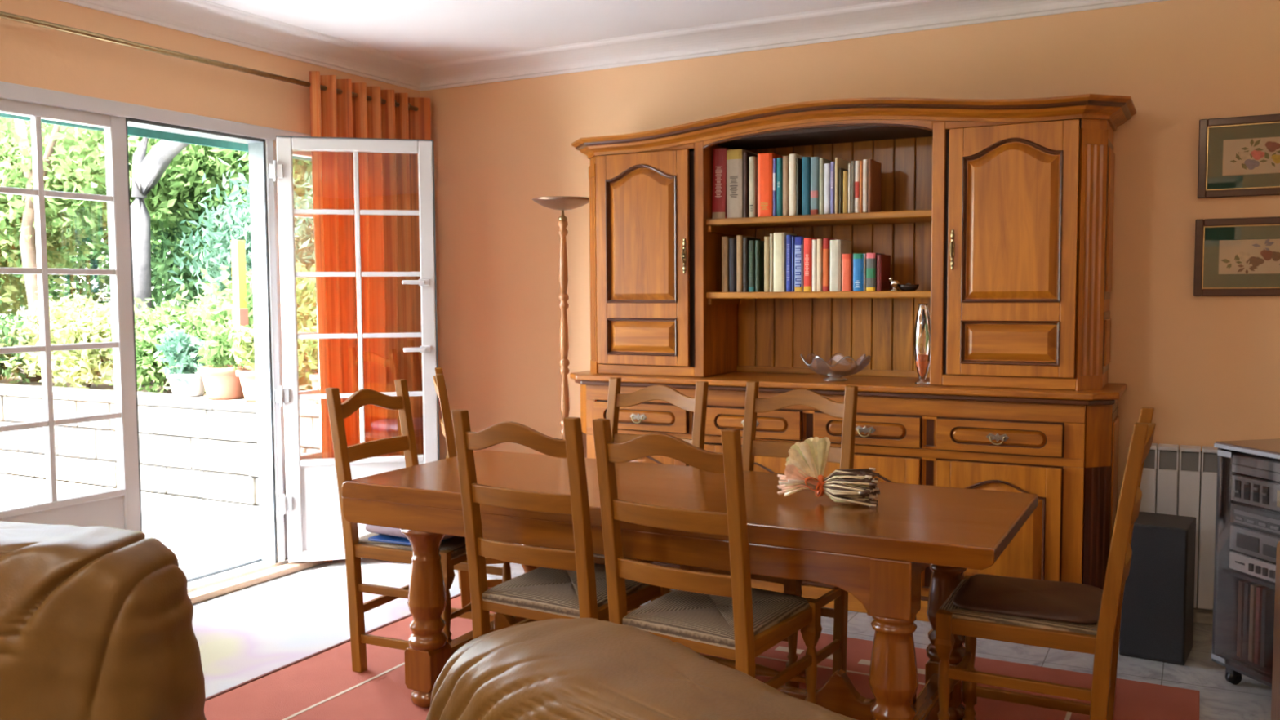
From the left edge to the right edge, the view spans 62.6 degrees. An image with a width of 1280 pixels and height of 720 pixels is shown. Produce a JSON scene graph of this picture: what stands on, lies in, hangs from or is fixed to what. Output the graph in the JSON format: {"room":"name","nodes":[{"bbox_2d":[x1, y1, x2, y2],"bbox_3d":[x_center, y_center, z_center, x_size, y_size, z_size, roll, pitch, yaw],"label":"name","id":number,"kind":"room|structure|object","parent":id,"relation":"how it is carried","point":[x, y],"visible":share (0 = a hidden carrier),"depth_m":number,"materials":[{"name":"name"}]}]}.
{"room":"dining room","nodes":[
{"label":"dining room","id":0,"kind":"room"},
{"bbox_2d":[0,0,420,134],"bbox_3d":[-3.226,-0.066,2.792,0.130,2.740,8.000,2,4,28],"label":"wall","id":1,"kind":"structure","parent":0,"point":[31,55],"depth_m":4.62,"materials":[{"name":"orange paint"}]},
{"bbox_2d":[0,97,142,532],"bbox_3d":[-2.408,0.031,4.280,0.050,2.133,0.777,2,4,28],"label":"door","id":2,"kind":"structure","parent":1,"relation":"in","point":[121,508],"depth_m":4.48,"materials":[{"name":"white wood"}]},
{"bbox_2d":[0,112,311,160],"bbox_3d":[-2.426,-1.109,4.622,0.190,0.185,3.300,2,4,28],"label":"awning","id":3,"kind":"object","parent":1,"relation":"attached to","point":[131,131],"visible":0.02,"depth_m":5.00,"materials":[{"name":"teal fabric"}]},
{"bbox_2d":[0,80,324,604],"bbox_3d":[-2.211,0.018,4.607,0.220,2.245,3.100,2,4,28],"label":"door frame","id":4,"kind":"structure","parent":1,"relation":"attached to","point":[272,563],"depth_m":5.22,"materials":[{"name":"paint"}]},
{"bbox_2d":[0,10,418,111],"bbox_3d":[-2.171,-1.327,4.436,0.124,0.070,3.838,2,4,28],"label":"curtain rod","id":5,"kind":"object","parent":1,"relation":"attached to","point":[3,15],"visible":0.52,"depth_m":4.52,"materials":[{"name":"gold metal"}]},
{"bbox_2d":[309,71,431,562],"bbox_3d":[-1.440,-0.229,5.783,0.109,2.505,0.929,2,4,28],"label":"curtain","id":6,"kind":"object","parent":5,"relation":"hanging from","point":[387,181],"visible":0.58,"depth_m":5.69,"materials":[{"name":"orange fabric"}]},
{"bbox_2d":[58,0,425,91],"bbox_3d":[-3.071,-1.389,2.619,0.240,0.100,8.000,2,4,28],"label":"trim","id":7,"kind":"structure","parent":1,"relation":"attached to","point":[203,18],"depth_m":5.05,"materials":[{"name":"white paint"}]},
{"bbox_2d":[273,141,322,559],"bbox_3d":[-1.694,-0.060,5.616,0.050,2.133,0.731,2,4,28],"label":"door","id":8,"kind":"structure","parent":1,"relation":"in","point":[315,455],"depth_m":5.36,"materials":[{"name":"white wood"}]},
{"bbox_2d":[269,135,439,563],"bbox_3d":[-1.434,-0.047,5.348,0.799,2.139,0.095,-1,4,-14],"label":"door","id":9,"kind":"structure","parent":1,"relation":"in","point":[311,505],"depth_m":5.34,"materials":[{"name":"white wood"}]},
{"bbox_2d":[205,0,888,63],"bbox_3d":[-0.398,-1.414,1.190,6.700,0.120,8.400,2,4,28],"label":"ceiling","id":10,"kind":"structure","parent":0,"point":[422,31],"depth_m":4.91,"materials":[{"name":"white paint"}]},
{"bbox_2d":[192,543,1271,719],"bbox_3d":[-0.389,1.350,1.373,6.320,0.060,8.000,2,4,28],"label":"floor","id":11,"kind":"structure","parent":0,"point":[1251,699],"depth_m":3.95,"materials":[{"name":"tile"}]},
{"bbox_2d":[0,520,206,719],"bbox_3d":[-1.496,0.837,2.043,0.973,0.892,1.063,0,4,6],"label":"armchair","id":12,"kind":"object","parent":11,"relation":"on","point":[96,621],"visible":1,"depth_m":2.21,"materials":[{"name":"beige leather"}]},
{"bbox_2d":[192,558,496,701],"bbox_3d":[-1.641,1.129,4.355,0.938,0.012,2.300,2,4,28],"label":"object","id":13,"kind":"structure","parent":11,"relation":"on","point":[243,638],"depth_m":4.51,"materials":[{"name":"tile"}]},
{"bbox_2d":[532,195,589,439],"bbox_3d":[-0.393,0.110,5.493,0.316,1.884,0.316,2,4,28],"label":"floor lamp","id":14,"kind":"object","parent":11,"relation":"on","point":[558,202],"visible":0.62,"depth_m":5.44,"materials":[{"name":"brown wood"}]},
{"bbox_2d":[426,617,857,719],"bbox_3d":[-0.178,0.877,1.190,1.063,0.904,1.274,-4,5,-41],"label":"armchair","id":15,"kind":"object","parent":11,"relation":"on","point":[577,668],"visible":1,"depth_m":1.44,"materials":[{"name":"beige leather"}]},
{"bbox_2d":[204,587,1199,719],"bbox_3d":[0.102,1.180,3.413,3.020,0.009,2.175,2,4,28],"label":"rug","id":16,"kind":"object","parent":11,"relation":"on","point":[324,686],"visible":0.21,"depth_m":3.71,"materials":[{"name":"carpet"}]},
{"bbox_2d":[325,378,513,672],"bbox_3d":[-0.825,0.620,3.993,0.543,1.049,0.448,1,4,25],"label":"dining chair","id":17,"kind":"object","parent":16,"relation":"on","point":[453,552],"visible":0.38,"depth_m":3.88,"materials":[{"name":"brown wood"}]},
{"bbox_2d":[364,524,454,539],"bbox_3d":[-0.793,0.614,3.970,0.379,0.067,0.379,2,4,28],"label":"seat cushion","id":18,"kind":"object","parent":17,"relation":"on","point":[371,528],"visible":0.14,"depth_m":3.83,"materials":[{"name":"fabric"}]},
{"bbox_2d":[432,367,512,608],"bbox_3d":[-0.656,0.567,4.792,0.543,1.049,0.448,-1,4,-11],"label":"dining chair","id":19,"kind":"object","parent":16,"relation":"on","point":[446,424],"visible":0.27,"depth_m":4.53,"materials":[{"name":"brown wood"}]},
{"bbox_2d":[451,408,669,639],"bbox_3d":[-0.233,0.663,3.264,0.448,1.049,0.543,2,4,31],"label":"dining chair","id":20,"kind":"object","parent":16,"relation":"on","point":[548,591],"visible":0.6,"depth_m":3.09,"materials":[{"name":"brown wood"}]},
{"bbox_2d":[535,377,708,611],"bbox_3d":[-0.057,0.615,3.991,0.448,1.049,0.543,2,4,32],"label":"dining chair","id":21,"kind":"object","parent":16,"relation":"on","point":[697,405],"visible":0.12,"depth_m":4.15,"materials":[{"name":"brown wood"}]},
{"bbox_2d":[341,449,1038,719],"bbox_3d":[0.115,0.794,3.500,2.166,0.752,0.832,2,4,28],"label":"dining table","id":22,"kind":"object","parent":16,"relation":"on","point":[879,555],"visible":0.58,"depth_m":3.21,"materials":[{"name":"brown wood"}]},
{"bbox_2d":[777,436,879,507],"bbox_3d":[0.567,0.335,3.195,0.313,0.196,0.124,1,4,22],"label":"bouquet","id":23,"kind":"object","parent":22,"relation":"on","point":[806,463],"visible":1,"depth_m":3.20,"materials":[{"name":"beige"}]},
{"bbox_2d":[592,418,822,703],"bbox_3d":[0.200,0.677,2.998,0.448,1.049,0.543,2,4,34],"label":"dining chair","id":24,"kind":"object","parent":16,"relation":"on","point":[747,621],"visible":0.84,"depth_m":2.85,"materials":[{"name":"brown wood"}]},
{"bbox_2d":[680,381,857,688],"bbox_3d":[0.471,0.625,3.773,0.448,1.049,0.543,2,4,34],"label":"dining chair","id":25,"kind":"object","parent":16,"relation":"on","point":[843,455],"visible":0.24,"depth_m":3.82,"materials":[{"name":"brown wood"}]},
{"bbox_2d":[933,407,1155,719],"bbox_3d":[1.172,0.669,3.035,0.543,1.049,0.448,2,4,28],"label":"dining chair","id":26,"kind":"object","parent":16,"relation":"on","point":[1100,638],"visible":0.77,"depth_m":2.87,"materials":[{"name":"brown wood"}]},
{"bbox_2d":[951,573,1102,624],"bbox_3d":[1.131,0.688,3.054,0.390,0.043,0.370,2,4,28],"label":"seat pad","id":27,"kind":"object","parent":26,"relation":"on","point":[1042,599],"visible":0.97,"depth_m":2.99,"materials":[{"name":"brown leather"}]},
{"bbox_2d":[569,370,1127,622],"bbox_3d":[0.845,0.584,4.885,2.520,1.000,0.538,2,4,28],"label":"sideboard","id":28,"kind":"object","parent":11,"relation":"on","point":[1060,446],"visible":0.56,"depth_m":4.36,"materials":[{"name":"brown wood"}]},
{"bbox_2d":[800,352,871,381],"bbox_3d":[0.885,0.033,4.737,0.313,0.118,0.249,2,4,28],"label":"glass bowl","id":29,"kind":"object","parent":28,"relation":"on","point":[822,368],"visible":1,"depth_m":4.68,"materials":[{"name":"clear glass"}]},
{"bbox_2d":[569,370,1127,400],"bbox_3d":[0.842,0.099,4.854,2.520,0.028,0.538,2,4,28],"label":"countertop","id":30,"kind":"structure","parent":28,"relation":"on","point":[1111,391],"depth_m":4.62,"materials":[{"name":"brown wood"}]},
{"bbox_2d":[571,93,1136,391],"bbox_3d":[0.842,-0.525,4.820,2.542,1.221,0.524,2,4,28],"label":"hutch","id":31,"kind":"object","parent":28,"relation":"on","point":[1000,212],"visible":0.98,"depth_m":4.71,"materials":[{"name":"brown wood"}]},
{"bbox_2d":[711,148,730,218],"bbox_3d":[0.420,-0.832,5.033,0.068,0.328,0.222,3,5,28],"label":"book","id":32,"kind":"object","parent":31,"relation":"on","point":[719,160],"visible":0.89,"depth_m":4.94,"materials":[{"name":"paper"}]},
{"bbox_2d":[721,236,736,292],"bbox_3d":[0.435,-0.455,5.024,0.031,0.260,0.170,2,4,28],"label":"book","id":33,"kind":"object","parent":31,"relation":"on","point":[725,240],"visible":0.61,"depth_m":4.95,"materials":[{"name":"paper"}]},
{"bbox_2d":[728,238,736,292],"bbox_3d":[0.469,-0.449,5.006,0.031,0.250,0.170,2,4,28],"label":"book","id":34,"kind":"object","parent":31,"relation":"on","point":[732,242],"visible":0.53,"depth_m":4.93,"materials":[{"name":"paper"}]},
{"bbox_2d":[726,149,757,217],"bbox_3d":[0.488,-0.825,4.997,0.079,0.318,0.222,2,4,28],"label":"book","id":35,"kind":"object","parent":31,"relation":"on","point":[735,157],"visible":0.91,"depth_m":4.90,"materials":[{"name":"paper"}]},
{"bbox_2d":[736,235,755,292],"bbox_3d":[0.501,-0.454,4.989,0.028,0.262,0.170,2,4,28],"label":"book","id":36,"kind":"object","parent":31,"relation":"on","point":[739,238],"visible":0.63,"depth_m":4.92,"materials":[{"name":"paper"}]},
{"bbox_2d":[743,151,757,217],"bbox_3d":[0.536,-0.816,4.972,0.018,0.303,0.218,2,4,28],"label":"book","id":37,"kind":"object","parent":31,"relation":"on","point":[746,155],"visible":0.35,"depth_m":4.88,"materials":[{"name":"paper"}]},
{"bbox_2d":[748,240,755,292],"bbox_3d":[0.555,-0.440,4.960,0.029,0.238,0.172,2,4,28],"label":"book","id":38,"kind":"object","parent":31,"relation":"on","point":[752,242],"visible":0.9,"depth_m":4.89,"materials":[{"name":"paper"}]},
{"bbox_2d":[742,237,760,292],"bbox_3d":[0.527,-0.448,4.975,0.022,0.252,0.170,2,4,28],"label":"book","id":39,"kind":"object","parent":31,"relation":"on","point":[745,240],"visible":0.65,"depth_m":4.90,"materials":[{"name":"paper"}]},
{"bbox_2d":[749,156,757,217],"bbox_3d":[0.562,-0.803,4.949,0.030,0.280,0.203,2,4,28],"label":"book","id":40,"kind":"object","parent":31,"relation":"on","point":[753,160],"visible":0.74,"depth_m":4.86,"materials":[{"name":"paper"}]},
{"bbox_2d":[755,240,764,292],"bbox_3d":[0.581,-0.439,4.947,0.021,0.237,0.170,2,4,28],"label":"book","id":41,"kind":"object","parent":31,"relation":"on","point":[759,245],"visible":0.57,"depth_m":4.88,"materials":[{"name":"paper"}]},
{"bbox_2d":[764,236,769,291],"bbox_3d":[0.621,-0.446,4.925,0.025,0.253,0.170,2,4,28],"label":"book","id":42,"kind":"object","parent":31,"relation":"on","point":[766,239],"visible":0.41,"depth_m":4.85,"materials":[{"name":"paper"}]},
{"bbox_2d":[757,152,782,217],"bbox_3d":[0.619,-0.808,4.923,0.071,0.291,0.211,2,4,28],"label":"book","id":43,"kind":"object","parent":31,"relation":"on","point":[765,161],"visible":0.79,"depth_m":4.83,"materials":[{"name":"paper"}]},
{"bbox_2d":[776,157,782,216],"bbox_3d":[0.677,-0.793,4.883,0.025,0.267,0.194,2,4,28],"label":"book","id":44,"kind":"object","parent":31,"relation":"on","point":[779,160],"visible":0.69,"depth_m":4.80,"materials":[{"name":"paper"}]},
{"bbox_2d":[773,232,796,291],"bbox_3d":[0.673,-0.453,4.896,0.053,0.269,0.170,2,4,28],"label":"book","id":45,"kind":"object","parent":31,"relation":"on","point":[779,238],"visible":0.63,"depth_m":4.82,"materials":[{"name":"paper"}]},
{"bbox_2d":[782,155,789,215],"bbox_3d":[0.705,-0.795,4.871,0.026,0.272,0.196,2,4,28],"label":"book","id":46,"kind":"object","parent":31,"relation":"on","point":[785,158],"visible":0.31,"depth_m":4.79,"materials":[{"name":"paper"}]},
{"bbox_2d":[786,235,801,291],"bbox_3d":[0.715,-0.445,4.874,0.023,0.257,0.172,2,4,28],"label":"book","id":47,"kind":"object","parent":31,"relation":"on","point":[788,237],"visible":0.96,"depth_m":4.80,"materials":[{"name":"paper"}]},
{"bbox_2d":[789,153,803,215],"bbox_3d":[0.735,-0.798,4.857,0.032,0.279,0.201,2,4,28],"label":"book","id":48,"kind":"object","parent":31,"relation":"on","point":[793,157],"visible":0.39,"depth_m":4.77,"materials":[{"name":"paper"}]},
{"bbox_2d":[796,158,802,215],"bbox_3d":[0.754,-0.787,4.840,0.009,0.259,0.186,2,4,28],"label":"book","id":49,"kind":"object","parent":31,"relation":"on","point":[799,162],"visible":0.33,"depth_m":4.77,"materials":[{"name":"paper"}]},
{"bbox_2d":[794,236,808,291],"bbox_3d":[0.758,-0.439,4.851,0.039,0.247,0.172,2,4,28],"label":"book","id":50,"kind":"object","parent":31,"relation":"on","point":[799,241],"visible":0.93,"depth_m":4.78,"materials":[{"name":"paper"}]},
{"bbox_2d":[802,156,810,214],"bbox_3d":[0.788,-0.788,4.823,0.034,0.262,0.189,2,4,28],"label":"book","id":51,"kind":"object","parent":31,"relation":"on","point":[806,160],"visible":0.39,"depth_m":4.74,"materials":[{"name":"paper"}]},
{"bbox_2d":[803,237,817,291],"bbox_3d":[0.794,-0.435,4.832,0.035,0.241,0.172,2,4,28],"label":"book","id":52,"kind":"object","parent":31,"relation":"on","point":[807,242],"visible":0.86,"depth_m":4.76,"materials":[{"name":"paper"}]},
{"bbox_2d":[810,156,822,214],"bbox_3d":[0.824,-0.785,4.803,0.036,0.259,0.187,2,4,28],"label":"book","id":53,"kind":"object","parent":31,"relation":"on","point":[815,161],"visible":0.57,"depth_m":4.72,"materials":[{"name":"paper"}]},
{"bbox_2d":[706,290,930,298],"bbox_3d":[0.862,-0.302,4.869,1.049,0.030,0.380,2,4,28],"label":"shelf","id":54,"kind":"object","parent":31,"relation":"attached to","point":[709,294],"depth_m":4.71,"materials":[{"name":"brown wood"}]},
{"bbox_2d":[706,209,931,229],"bbox_3d":[0.860,-0.643,4.847,1.049,0.030,0.380,2,4,28],"label":"shelf","id":55,"kind":"object","parent":31,"relation":"attached to","point":[917,218],"depth_m":4.81,"materials":[{"name":"brown wood"}]},
{"bbox_2d":[823,163,831,213],"bbox_3d":[0.870,-0.766,4.766,0.027,0.226,0.163,2,4,28],"label":"book","id":56,"kind":"object","parent":31,"relation":"on","point":[827,166],"visible":0.37,"depth_m":4.70,"materials":[{"name":"paper"}]},
{"bbox_2d":[822,238,839,291],"bbox_3d":[0.870,-0.431,4.793,0.026,0.238,0.171,2,4,28],"label":"book","id":57,"kind":"object","parent":31,"relation":"on","point":[826,242],"visible":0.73,"depth_m":4.72,"materials":[{"name":"paper"}]},
{"bbox_2d":[830,240,851,291],"bbox_3d":[0.909,-0.426,4.772,0.049,0.229,0.170,2,4,28],"label":"book","id":58,"kind":"object","parent":31,"relation":"on","point":[837,247],"visible":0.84,"depth_m":4.70,"materials":[{"name":"paper"}]},
{"bbox_2d":[835,157,849,213],"bbox_3d":[0.912,-0.778,4.752,0.014,0.250,0.180,2,4,28],"label":"book","id":59,"kind":"object","parent":31,"relation":"on","point":[839,162],"visible":0.49,"depth_m":4.68,"materials":[{"name":"paper"}]},
{"bbox_2d":[841,253,853,291],"bbox_3d":[0.950,-0.393,4.741,0.041,0.166,0.151,2,4,28],"label":"book","id":60,"kind":"object","parent":31,"relation":"on","point":[846,259],"visible":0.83,"depth_m":4.68,"materials":[{"name":"paper"}]},
{"bbox_2d":[853,253,863,291],"bbox_3d":[0.996,-0.391,4.716,0.045,0.166,0.152,2,4,28],"label":"book","id":61,"kind":"object","parent":31,"relation":"on","point":[858,259],"visible":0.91,"depth_m":4.65,"materials":[{"name":"paper"}]},
{"bbox_2d":[867,159,881,212],"bbox_3d":[1.042,-0.765,4.677,0.014,0.232,0.167,2,4,28],"label":"book","id":62,"kind":"object","parent":31,"relation":"on","point":[874,167],"visible":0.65,"depth_m":4.65,"materials":[{"name":"paper"}]},
{"bbox_2d":[866,253,884,291],"bbox_3d":[1.047,-0.390,4.689,0.042,0.167,0.151,2,4,28],"label":"book","id":63,"kind":"object","parent":31,"relation":"on","point":[871,258],"visible":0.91,"depth_m":4.62,"materials":[{"name":"paper"}]},
{"bbox_2d":[876,254,890,291],"bbox_3d":[1.080,-0.386,4.672,0.023,0.160,0.150,2,4,28],"label":"book","id":64,"kind":"object","parent":31,"relation":"on","point":[883,261],"visible":0.94,"depth_m":4.63,"materials":[{"name":"paper"}]},
{"bbox_2d":[913,303,930,384],"bbox_3d":[1.213,-0.069,4.521,0.078,0.345,0.078,2,4,28],"label":"glass vase","id":65,"kind":"object","parent":28,"relation":"on","point":[922,361],"visible":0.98,"depth_m":4.50,"materials":[{"name":"glass"}]},
{"bbox_2d":[1119,511,1195,665],"bbox_3d":[1.997,0.872,4.064,0.225,0.516,0.260,2,4,34],"label":"loudspeaker","id":66,"kind":"object","parent":11,"relation":"on","point":[1157,618],"visible":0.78,"depth_m":3.96,"materials":[{"name":"black wood"}]},
{"bbox_2d":[1211,438,1279,687],"bbox_3d":[2.303,0.729,3.558,0.432,0.862,0.508,-1,4,-13],"label":"rack","id":67,"kind":"object","parent":11,"relation":"on","point":[1225,598],"visible":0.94,"depth_m":3.73,"materials":[{"name":"metal"}]},
{"bbox_2d":[1236,580,1250,657],"bbox_3d":[2.244,0.910,3.743,0.270,0.270,0.016,-1,4,-13],"label":"record","id":68,"kind":"object","parent":67,"relation":"in","point":[1241,583],"visible":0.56,"depth_m":3.71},
{"bbox_2d":[1242,582,1257,659],"bbox_3d":[2.250,0.912,3.717,0.270,0.270,0.016,-1,4,-13],"label":"record","id":69,"kind":"object","parent":67,"relation":"in","point":[1247,585],"visible":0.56,"depth_m":3.68,"materials":[{"name":"cardboard"}]},
{"bbox_2d":[1229,550,1275,582],"bbox_3d":[2.285,0.717,3.553,0.328,0.064,0.430,-1,4,-13],"label":"stereo component","id":70,"kind":"object","parent":67,"relation":"on","point":[1254,566],"visible":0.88,"depth_m":3.62,"materials":[{"name":"silver metal"}]},
{"bbox_2d":[1229,524,1279,562],"bbox_3d":[2.286,0.636,3.548,0.326,0.090,0.430,-1,4,-13],"label":"cassette deck","id":71,"kind":"object","parent":70,"relation":"on","point":[1262,544],"visible":0.91,"depth_m":3.61,"materials":[{"name":"silver metal"}]},
{"bbox_2d":[1230,502,1279,535],"bbox_3d":[2.285,0.548,3.542,0.326,0.075,0.430,-1,4,-13],"label":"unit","id":72,"kind":"object","parent":71,"relation":"on","point":[1264,519],"visible":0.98,"depth_m":3.61,"materials":[{"name":"silver metal"}]},
{"bbox_2d":[1231,473,1279,511],"bbox_3d":[2.284,0.459,3.536,0.328,0.095,0.430,-1,4,-13],"label":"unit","id":73,"kind":"object","parent":72,"relation":"on","point":[1246,489],"visible":1,"depth_m":3.60,"materials":[{"name":"silver metal"}]},
{"bbox_2d":[1231,453,1279,481],"bbox_3d":[2.286,0.372,3.531,0.322,0.068,0.430,-1,4,-13],"label":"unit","id":74,"kind":"object","parent":73,"relation":"on","point":[1251,464],"visible":0.98,"depth_m":3.60,"materials":[{"name":"silver metal"}]},
{"bbox_2d":[1248,584,1262,662],"bbox_3d":[2.256,0.913,3.692,0.270,0.270,0.016,-1,4,-13],"label":"record","id":75,"kind":"object","parent":67,"relation":"in","point":[1253,587],"visible":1,"depth_m":3.66,"materials":[{"name":"cardboard"}]},
{"bbox_2d":[1253,586,1269,664],"bbox_3d":[2.262,0.915,3.667,0.270,0.270,0.016,-1,4,-13],"label":"record","id":76,"kind":"object","parent":67,"relation":"in","point":[1259,589],"visible":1,"depth_m":3.63,"materials":[{"name":"cardboard"}]},
{"bbox_2d":[1259,587,1275,667],"bbox_3d":[2.268,0.916,3.642,0.270,0.270,0.016,-1,4,-13],"label":"record","id":77,"kind":"object","parent":67,"relation":"in","point":[1268,594],"visible":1,"depth_m":3.61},
{"bbox_2d":[1271,541,1279,719],"bbox_3d":[1.931,0.869,2.667,0.665,0.702,0.920,2,4,28],"label":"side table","id":78,"kind":"object","parent":11,"relation":"on","point":[1275,704],"visible":1,"depth_m":2.88,"materials":[{"name":"brown wood"}]},
{"bbox_2d":[420,0,1279,504],"bbox_3d":[1.540,-0.233,4.891,6.600,2.740,0.200,2,4,28],"label":"wall","id":79,"kind":"structure","parent":0,"point":[1208,367],"depth_m":4.77,"materials":[{"name":"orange paint"}]},
{"bbox_2d":[420,0,1168,91],"bbox_3d":[1.428,-1.547,4.612,6.300,0.100,0.240,2,4,28],"label":"trim","id":80,"kind":"structure","parent":79,"relation":"attached to","point":[891,16],"depth_m":5.11,"materials":[{"name":"white paint"}]},
{"bbox_2d":[1139,443,1217,611],"bbox_3d":[2.458,0.736,4.288,0.800,0.752,0.115,2,4,28],"label":"radiator","id":81,"kind":"object","parent":79,"relation":"attached to","point":[1183,482],"visible":0.39,"depth_m":4.32,"materials":[{"name":"white metal"}]},
{"bbox_2d":[1193,216,1279,296],"bbox_3d":[2.533,-0.414,4.211,0.558,0.314,0.026,2,6,28],"label":"framed picture","id":82,"kind":"object","parent":79,"relation":"attached to","point":[1233,256],"visible":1,"depth_m":4.27,"materials":[{"name":"brown wood"}]},
{"bbox_2d":[1218,239,1279,274],"bbox_3d":[2.534,-0.414,4.213,0.382,0.138,0.002,2,6,28],"label":"print","id":83,"kind":"object","parent":82,"relation":"attached to","point":[1228,249],"depth_m":4.26},
{"bbox_2d":[1197,113,1279,198],"bbox_3d":[2.532,-0.815,4.184,0.554,0.318,0.026,2,6,28],"label":"framed picture","id":84,"kind":"object","parent":79,"relation":"attached to","point":[1238,156],"visible":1,"depth_m":4.24,"materials":[{"name":"brown wood"}]},
{"bbox_2d":[1222,136,1279,175],"bbox_3d":[2.533,-0.816,4.186,0.378,0.142,0.002,2,6,28],"label":"print","id":85,"kind":"object","parent":84,"relation":"attached to","point":[1230,147],"depth_m":4.24},
{"label":"outside","id":86,"kind":"structure","parent":0,"visible":0},
{"bbox_2d":[0,361,315,506],"bbox_3d":[-3.068,0.364,12.551,9.000,0.700,8.720,2,4,28],"label":"garden bed","id":87,"kind":"object","parent":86,"point":[106,385],"depth_m":9.27,"materials":[{"name":"soil"}]},
{"bbox_2d":[0,313,56,384],"bbox_3d":[-6.088,-0.101,9.679,2.542,0.799,1.104,2,4,28],"label":"shrub","id":88,"kind":"object","parent":87,"relation":"on","point":[5,371],"visible":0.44,"depth_m":9.37,"materials":[{"name":"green plant"}]},
{"bbox_2d":[0,282,159,390],"bbox_3d":[-4.825,-0.154,9.079,2.275,1.033,0.911,2,5,37],"label":"shrub","id":89,"kind":"object","parent":87,"relation":"on","point":[67,324],"visible":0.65,"depth_m":8.88,"materials":[{"name":"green plant"}]},
{"bbox_2d":[0,116,246,382],"bbox_3d":[-5.858,-1.353,10.560,4.944,3.143,2.466,1,4,20],"label":"tree","id":90,"kind":"object","parent":87,"relation":"on","point":[75,163],"visible":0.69,"depth_m":9.83,"materials":[{"name":"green plant"}]},
{"bbox_2d":[0,124,312,320],"bbox_3d":[-5.506,-1.852,14.743,11.181,5.980,4.593,0,4,8],"label":"bush","id":91,"kind":"object","parent":87,"relation":"on","point":[95,261],"visible":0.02,"depth_m":14.47,"materials":[{"name":"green plant"}]},
{"bbox_2d":[102,284,232,393],"bbox_3d":[-3.724,-0.133,8.581,1.399,0.979,0.890,1,4,18],"label":"shrub","id":92,"kind":"object","parent":87,"relation":"on","point":[148,369],"visible":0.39,"depth_m":8.45,"materials":[{"name":"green plant"}]},
{"bbox_2d":[130,137,311,386],"bbox_3d":[-2.849,-1.773,9.746,5.176,4.033,3.029,2,5,35],"label":"tree","id":93,"kind":"object","parent":87,"relation":"on","point":[147,171],"visible":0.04,"depth_m":9.13,"materials":[{"name":"grey plant"}]},
{"bbox_2d":[151,173,316,329],"bbox_3d":[-3.828,-0.807,10.181,3.399,2.006,1.426,2,4,28],"label":"shrub","id":94,"kind":"object","parent":87,"relation":"on","point":[165,263],"visible":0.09,"depth_m":10.17,"materials":[{"name":"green plant"}]},
{"bbox_2d":[231,240,248,364],"bbox_3d":[-2.960,-0.282,7.803,0.080,1.200,0.080,2,4,28],"label":"post","id":95,"kind":"object","parent":87,"relation":"on","point":[240,310],"visible":0.49,"depth_m":7.76,"materials":[{"name":"yellow paint"}]},
{"bbox_2d":[167,151,316,308],"bbox_3d":[-3.188,-0.777,9.159,2.450,2.063,1.224,2,4,28],"label":"shrub","id":96,"kind":"object","parent":87,"relation":"on","point":[304,233],"visible":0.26,"depth_m":9.00,"materials":[{"name":"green plant"}]},
{"bbox_2d":[175,255,318,391],"bbox_3d":[-2.848,-0.268,8.274,1.822,1.198,1.068,1,4,15],"label":"shrub","id":97,"kind":"object","parent":87,"relation":"on","point":[222,310],"visible":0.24,"depth_m":8.10,"materials":[{"name":"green plant"}]},
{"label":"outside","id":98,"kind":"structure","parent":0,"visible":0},
{"bbox_2d":[0,473,260,577],"bbox_3d":[-7.510,1.246,4.392,8.870,0.050,9.630,2,4,28],"label":"patio","id":99,"kind":"structure","parent":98,"point":[204,535],"depth_m":6.76,"materials":[{"name":"concrete"}]},
{"bbox_2d":[0,383,320,505],"bbox_3d":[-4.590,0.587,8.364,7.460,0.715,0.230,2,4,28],"label":"wall","id":100,"kind":"structure","parent":99,"relation":"on","point":[201,446],"depth_m":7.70,"materials":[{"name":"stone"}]},
{"bbox_2d":[153,320,208,397],"bbox_3d":[-3.308,-0.015,7.684,0.419,0.558,0.450,-1,4,-13],"label":"flower pot","id":101,"kind":"object","parent":100,"relation":"on","point":[184,382],"visible":0.9,"depth_m":7.58,"materials":[{"name":"white ceramic"}]},
{"bbox_2d":[165,372,204,397],"bbox_3d":[-3.296,0.179,7.685,0.297,0.170,0.297,2,4,28],"label":"bowl","id":102,"kind":"object","parent":101,"relation":"on","point":[183,384],"depth_m":7.58,"materials":[{"name":"white ceramic"}]},
{"bbox_2d":[191,310,254,399],"bbox_3d":[-2.953,-0.045,7.502,0.472,0.637,0.626,-3,4,-34],"label":"flower pot","id":103,"kind":"object","parent":100,"relation":"on","point":[220,381],"visible":0.73,"depth_m":7.36,"materials":[{"name":"ceramic"}]},
{"bbox_2d":[197,364,245,399],"bbox_3d":[-2.944,0.159,7.495,0.374,0.230,0.374,2,4,28],"label":"bowl","id":104,"kind":"object","parent":103,"relation":"on","point":[220,382],"depth_m":7.37,"materials":[{"name":"ceramic"}]},
{"bbox_2d":[227,324,309,402],"bbox_3d":[-2.583,-0.033,7.302,0.519,0.632,0.457,-3,4,-32],"label":"flower pot","id":105,"kind":"object","parent":100,"relation":"on","point":[244,346],"visible":0.3,"depth_m":7.20,"materials":[{"name":"ceramic"}]},
{"bbox_2d":[235,368,256,402],"bbox_3d":[-2.608,0.173,7.317,0.374,0.220,0.374,2,4,28],"label":"bowl","id":106,"kind":"object","parent":105,"relation":"on","point":[246,376],"depth_m":7.18,"materials":[{"name":"ceramic"}]},
{"bbox_2d":[297,311,319,404],"bbox_3d":[-2.110,-0.013,7.067,0.324,0.618,0.278,2,4,28],"label":"flower pot","id":107,"kind":"object","parent":100,"relation":"on","point":[313,348],"visible":0.23,"depth_m":7.01,"materials":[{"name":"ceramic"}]},
{"bbox_2d":[309,373,319,404],"bbox_3d":[-2.113,0.194,7.099,0.220,0.200,0.220,2,4,28],"label":"bowl","id":108,"kind":"object","parent":107,"relation":"on","point":[314,378],"depth_m":7.02,"materials":[{"name":"ceramic"}]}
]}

